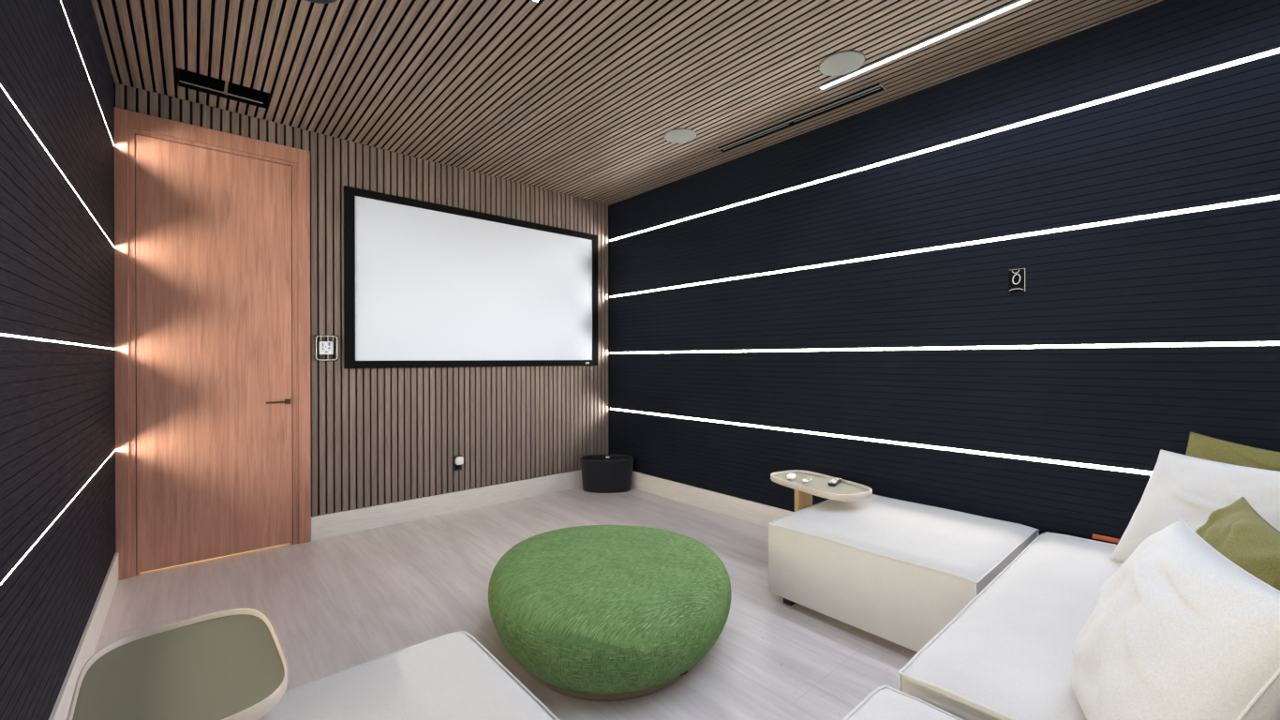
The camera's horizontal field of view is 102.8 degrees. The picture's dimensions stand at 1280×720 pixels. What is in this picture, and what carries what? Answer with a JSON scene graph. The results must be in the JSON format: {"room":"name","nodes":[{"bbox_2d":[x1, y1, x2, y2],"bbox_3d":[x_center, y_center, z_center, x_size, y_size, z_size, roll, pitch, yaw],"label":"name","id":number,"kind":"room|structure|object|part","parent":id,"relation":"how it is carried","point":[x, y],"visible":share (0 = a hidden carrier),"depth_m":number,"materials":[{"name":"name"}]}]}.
{"room":"home theater","nodes":[
{"label":"home theater","id":0,"kind":"room"},
{"bbox_2d":[0,0,115,719],"bbox_3d":[-1.402,-0.190,1.004,0.100,2.978,5.250,0,0,-41],"label":"wall","id":1,"kind":"structure","parent":0,"point":[57,405],"depth_m":1.66,"materials":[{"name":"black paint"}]},
{"bbox_2d":[0,332,114,349],"bbox_3d":[-1.369,-0.061,1.034,0.010,0.007,5.248,0,0,-41],"label":"led light line","id":2,"kind":"object","parent":1,"relation":"attached to","point":[1,334],"visible":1,"depth_m":1.61,"materials":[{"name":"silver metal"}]},
{"bbox_2d":[0,83,114,247],"bbox_3d":[-1.370,-0.657,1.032,0.010,0.007,5.248,0,0,-41],"label":"led light line","id":3,"kind":"object","parent":1,"relation":"attached to","point":[2,87],"visible":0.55,"depth_m":1.60,"materials":[{"name":"white plastic"}]},
{"bbox_2d":[0,449,115,585],"bbox_3d":[-1.368,0.532,1.035,0.010,0.007,5.248,0,0,-41],"label":"led light line","id":4,"kind":"object","parent":1,"relation":"attached to","point":[37,540],"visible":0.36,"depth_m":1.59,"materials":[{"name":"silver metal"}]},
{"bbox_2d":[48,551,118,719],"bbox_3d":[-1.352,1.215,1.034,0.016,0.168,5.226,0,0,-41],"label":"baseboard","id":5,"kind":"structure","parent":1,"relation":"attached to","point":[86,647],"depth_m":2.16,"materials":[{"name":"beige wood"}]},
{"bbox_2d":[59,0,114,145],"bbox_3d":[-1.370,-1.254,1.031,0.010,0.007,5.248,0,0,-41],"label":"led light line","id":6,"kind":"object","parent":1,"relation":"attached to","point":[60,0],"visible":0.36,"depth_m":2.17,"materials":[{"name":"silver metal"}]},
{"bbox_2d":[114,80,609,516],"bbox_3d":[-1.781,-0.199,4.228,3.778,2.978,0.100,0,0,-41],"label":"wall","id":7,"kind":"structure","parent":0,"point":[379,436],"depth_m":4.15,"materials":[{"name":"brown wood"}]},
{"bbox_2d":[113,106,311,580],"bbox_3d":[-2.744,-0.094,3.352,0.974,2.776,0.170,0,0,-41],"label":"door","id":8,"kind":"structure","parent":7,"relation":"in","point":[212,227],"depth_m":3.28,"materials":[{"name":"brown wood"}]},
{"bbox_3d":[-3.069,-0.093,3.027,0.058,2.776,0.034,0,0,-41],"label":"casing","id":9,"kind":"part","parent":8,"relation":"part of","materials":[{"name":"brown wood"}]},
{"bbox_3d":[-2.730,-1.432,3.322,0.845,0.101,0.033,0,0,-41],"label":"casing","id":10,"kind":"part","parent":8,"relation":"part of","materials":[{"name":"brown wood"}]},
{"bbox_3d":[-2.480,0.290,3.506,0.143,0.037,0.054,0,0,-41],"label":"handle","id":11,"kind":"part","parent":8,"relation":"part of","materials":[{"name":"brown metal"}]},
{"bbox_3d":[-2.384,-0.095,3.627,0.070,2.776,0.034,0,0,-41],"label":"casing","id":12,"kind":"part","parent":8,"relation":"part of","materials":[{"name":"brown wood"}]},
{"bbox_2d":[313,334,338,360],"bbox_3d":[-2.274,-0.088,3.706,0.148,0.190,0.035,0,0,-41],"label":"keypad","id":13,"kind":"object","parent":7,"relation":"attached to","point":[325,346],"visible":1,"depth_m":3.71,"materials":[{"name":"white plastic"}]},
{"bbox_3d":[-2.279,-0.088,3.712,0.088,0.094,0.012,0,0,-41],"label":"keypad plate","id":14,"kind":"part","parent":13,"relation":"part of","materials":[{"name":"white plastic"}]},
{"bbox_2d":[311,469,582,540],"bbox_3d":[-1.346,1.205,4.545,2.690,0.168,0.025,0,0,-41],"label":"baseboard","id":15,"kind":"structure","parent":7,"relation":"attached to","point":[334,524],"depth_m":4.22,"materials":[{"name":"beige wood"}]},
{"bbox_2d":[452,454,461,471],"bbox_3d":[-1.555,0.878,4.354,0.078,0.128,0.010,0,0,-41],"label":"wall outlet","id":16,"kind":"object","parent":7,"relation":"attached to","point":[455,467],"visible":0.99,"depth_m":4.34,"materials":[{"name":"black plastic"}]},
{"bbox_2d":[455,456,463,464],"bbox_3d":[-1.535,0.856,4.344,0.064,0.066,0.034,0,0,-41],"label":"plug adapter","id":17,"kind":"object","parent":16,"relation":"attached to","point":[459,460],"visible":1,"depth_m":4.33,"materials":[{"name":"white plastic"}]},
{"bbox_2d":[343,185,598,368],"bbox_3d":[-1.315,-0.615,4.548,2.322,1.351,0.029,0,0,-41],"label":"projection screen","id":18,"kind":"object","parent":7,"relation":"attached to","point":[426,284],"visible":1,"depth_m":4.36,"materials":[{"name":"white fabric"}]},
{"bbox_2d":[93,486,917,719],"bbox_3d":[-0.243,1.343,2.553,3.878,0.100,6.250,0,0,-41],"label":"floor","id":19,"kind":"structure","parent":0,"point":[333,604],"depth_m":2.68,"materials":[{"name":"wood"}]},
{"bbox_2d":[66,608,287,719],"bbox_3d":[-1.103,1.021,1.241,0.372,0.554,0.600,0,0,-43],"label":"tray table","id":20,"kind":"object","parent":19,"relation":"on","point":[229,663],"visible":1,"depth_m":1.24,"materials":[{"name":"beige paint"}]},
{"bbox_2d":[256,630,558,719],"bbox_3d":[-0.610,1.070,0.964,0.999,0.456,1.019,0,0,-41],"label":"module","id":21,"kind":"object","parent":19,"relation":"on","point":[452,676],"visible":0.92,"depth_m":1.31,"materials":[{"name":"beige fabric"}]},
{"bbox_2d":[580,454,633,492],"bbox_3d":[-0.327,1.125,5.071,0.526,0.323,0.308,0,0,0],"label":"tub","id":22,"kind":"object","parent":19,"relation":"on","point":[601,473],"visible":1,"depth_m":4.95,"materials":[{"name":"black plastic"}]},
{"bbox_2d":[488,524,731,700],"bbox_3d":[-0.141,1.103,2.471,1.156,0.380,1.222,0,0,-41],"label":"pouf","id":23,"kind":"object","parent":19,"relation":"on","point":[590,612],"visible":1,"depth_m":2.03,"materials":[{"name":"green fabric"}]},
{"bbox_2d":[770,469,872,511],"bbox_3d":[1.084,1.013,3.110,0.340,0.554,0.620,0,0,-27],"label":"tray table","id":24,"kind":"object","parent":19,"relation":"on","point":[844,490],"visible":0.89,"depth_m":3.09,"materials":[{"name":"beige paint"}]},
{"bbox_2d":[786,473,796,478],"bbox_3d":[0.962,0.739,3.248,0.040,0.022,0.075,0,0,39],"label":"case","id":25,"kind":"object","parent":24,"relation":"on","point":[790,475],"visible":1,"depth_m":3.23,"materials":[{"name":"white plastic"}]},
{"bbox_3d":[1.029,1.031,3.217,0.120,0.518,0.036,0,0,-27],"label":"leg","id":26,"kind":"part","parent":24,"relation":"part of","materials":[{"name":"brown wood"}]},
{"bbox_2d":[802,477,812,482],"bbox_3d":[1.040,0.744,3.187,0.043,0.014,0.118,0,0,39],"label":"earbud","id":27,"kind":"object","parent":24,"relation":"on","point":[805,480],"visible":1,"depth_m":3.15,"materials":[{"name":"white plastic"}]},
{"bbox_2d":[773,472,869,493],"bbox_3d":[1.084,0.756,3.109,0.328,0.008,0.608,0,0,-27],"label":"tray","id":28,"kind":"object","parent":24,"relation":"on","point":[819,483],"depth_m":3.07,"materials":[{"name":"beige wood"}]},
{"bbox_2d":[828,476,841,486],"bbox_3d":[1.187,0.740,3.113,0.042,0.020,0.165,0,0,34],"label":"remote control","id":29,"kind":"object","parent":24,"relation":"on","point":[835,481],"visible":1,"depth_m":3.08,"materials":[{"name":"black plastic"}]},
{"bbox_2d":[841,684,963,719],"bbox_3d":[0.721,1.070,0.595,0.975,0.454,1.297,0,0,-41],"label":"module","id":30,"kind":"object","parent":19,"relation":"on","point":[885,702],"visible":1,"depth_m":1.26,"materials":[{"name":"beige fabric"}]},
{"bbox_2d":[767,493,1039,651],"bbox_3d":[1.371,1.064,2.685,0.993,0.454,0.999,0,0,-41],"label":"module","id":31,"kind":"object","parent":19,"relation":"on","point":[899,572],"visible":0.82,"depth_m":2.40,"materials":[{"name":"beige fabric"}]},
{"bbox_2d":[897,532,1122,719],"bbox_3d":[1.810,1.067,1.542,1.790,0.455,1.292,0,0,-41],"label":"module","id":32,"kind":"object","parent":19,"relation":"on","point":[1007,654],"visible":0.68,"depth_m":1.55,"materials":[{"name":"beige fabric"}]},
{"bbox_2d":[1092,533,1120,543],"bbox_3d":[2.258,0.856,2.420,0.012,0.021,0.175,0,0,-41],"label":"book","id":33,"kind":"object","parent":32,"relation":"attached to","point":[1094,536],"visible":0.56,"depth_m":2.44,"materials":[{"name":"orange paper"}]},
{"bbox_2d":[1070,519,1279,719],"bbox_3d":[1.124,0.622,1.083,0.311,0.440,0.613,0,0,32],"label":"pillow","id":34,"kind":"object","parent":32,"relation":"on","point":[1180,630],"visible":1,"depth_m":0.98,"materials":[{"name":"white fabric"}]},
{"bbox_2d":[1108,449,1279,563],"bbox_3d":[2.104,0.604,1.859,0.237,0.469,0.602,0,0,-7],"label":"pillow","id":35,"kind":"object","parent":32,"relation":"on","point":[1187,488],"visible":0.51,"depth_m":1.92,"materials":[{"name":"white fabric"}]},
{"bbox_2d":[1185,431,1279,471],"bbox_3d":[2.296,0.564,1.919,0.172,0.529,0.572,0,0,-15],"label":"pillow","id":36,"kind":"object","parent":32,"relation":"on","point":[1199,446],"visible":0.15,"depth_m":1.98,"materials":[{"name":"green fabric"}]},
{"bbox_2d":[1195,496,1279,590],"bbox_3d":[1.707,0.638,1.525,0.268,0.404,0.508,0,0,34],"label":"pillow","id":37,"kind":"object","parent":32,"relation":"on","point":[1236,530],"visible":0.27,"depth_m":1.44,"materials":[{"name":"green fabric"}]},
{"bbox_2d":[90,0,1163,206],"bbox_3d":[0.017,-1.664,2.244,3.878,0.060,5.450,0,0,-41],"label":"ceiling","id":38,"kind":"structure","parent":0,"point":[579,98],"depth_m":2.81,"materials":[{"name":"brown wood"}]},
{"bbox_2d":[178,65,271,108],"bbox_3d":[-2.506,-1.685,3.094,0.428,0.102,0.255,0,0,-41],"label":"ceiling vent","id":39,"kind":"object","parent":38,"relation":"in","point":[194,81],"visible":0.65,"depth_m":3.16,"materials":[{"name":"black metal"}]},
{"bbox_2d":[305,0,336,3],"bbox_3d":[-1.447,-1.634,2.218,0.243,0.019,0.243,0,0,-41],"label":"ceiling speaker","id":40,"kind":"object","parent":38,"relation":"attached to","point":[312,1],"visible":1,"depth_m":2.32,"materials":[{"name":"black"}]},
{"bbox_2d":[307,0,334,2],"bbox_3d":[-1.447,-1.634,2.218,0.232,0.019,0.232,0,0,-41],"label":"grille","id":41,"kind":"object","parent":40,"relation":"attached to","point":[313,1],"depth_m":2.32,"materials":[{"name":"black"}]},
{"bbox_2d":[663,127,697,143],"bbox_3d":[0.294,-1.640,3.736,0.243,0.019,0.243,0,0,-41],"label":"ceiling speaker","id":42,"kind":"object","parent":38,"relation":"attached to","point":[675,135],"visible":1,"depth_m":3.72,"materials":[{"name":"grey"}]},
{"bbox_2d":[718,82,886,152],"bbox_3d":[1.051,-1.689,3.544,0.069,0.104,1.255,0,0,-41],"label":"ceiling vent","id":43,"kind":"object","parent":38,"relation":"in","point":[875,88],"visible":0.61,"depth_m":3.46,"materials":[{"name":"black metal"}]},
{"bbox_2d":[818,48,865,75],"bbox_3d":[1.114,-1.638,2.823,0.243,0.019,0.243,0,0,-41],"label":"ceiling speaker","id":44,"kind":"object","parent":38,"relation":"attached to","point":[844,62],"visible":1,"depth_m":2.81,"materials":[{"name":"grey"}]},
{"bbox_2d":[819,0,1030,89],"bbox_3d":[1.933,-1.642,2.127,0.026,0.014,2.548,0,0,-41],"label":"recessed light","id":45,"kind":"object","parent":38,"relation":"in","point":[1016,3],"visible":1,"depth_m":2.63,"materials":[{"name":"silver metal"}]},
{"bbox_2d":[609,0,1279,544],"bbox_3d":[1.440,-0.200,3.493,0.100,2.978,5.250,0,0,-41],"label":"wall","id":46,"kind":"structure","parent":0,"point":[1211,138],"depth_m":2.84,"materials":[{"name":"blue paint"}]},
{"bbox_2d":[631,470,794,527],"bbox_3d":[1.401,1.205,3.461,0.016,0.168,5.250,0,0,-41],"label":"baseboard","id":47,"kind":"structure","parent":46,"relation":"attached to","point":[759,513],"depth_m":4.36,"materials":[{"name":"beige wood"}]},
{"bbox_2d":[610,407,1152,475],"bbox_3d":[1.410,0.522,3.468,0.017,0.020,5.248,0,0,-41],"label":"led light line","id":48,"kind":"object","parent":46,"relation":"attached to","point":[1046,460],"visible":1,"depth_m":3.07,"materials":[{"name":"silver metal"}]},
{"bbox_2d":[609,341,1279,354],"bbox_3d":[1.409,-0.070,3.466,0.017,0.020,5.248,0,0,-41],"label":"led light line","id":49,"kind":"object","parent":46,"relation":"attached to","point":[1227,343],"visible":1,"depth_m":2.77,"materials":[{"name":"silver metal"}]},
{"bbox_2d":[610,194,1279,297],"bbox_3d":[1.409,-0.666,3.464,0.017,0.020,5.248,0,0,-41],"label":"led light line","id":50,"kind":"object","parent":46,"relation":"attached to","point":[1274,197],"visible":1,"depth_m":2.76,"materials":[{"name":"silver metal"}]},
{"bbox_2d":[610,47,1279,240],"bbox_3d":[1.408,-1.264,3.463,0.017,0.020,5.248,0,0,-41],"label":"led light line","id":51,"kind":"object","parent":46,"relation":"attached to","point":[1275,51],"visible":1,"depth_m":2.76,"materials":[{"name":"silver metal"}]},
{"bbox_2d":[1008,267,1025,292],"bbox_3d":[2.022,-0.426,2.742,0.012,0.124,0.073,0,0,-41],"label":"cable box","id":52,"kind":"object","parent":46,"relation":"attached to","point":[1016,276],"visible":1,"depth_m":2.74,"materials":[{"name":"black plastic"}]}
]}

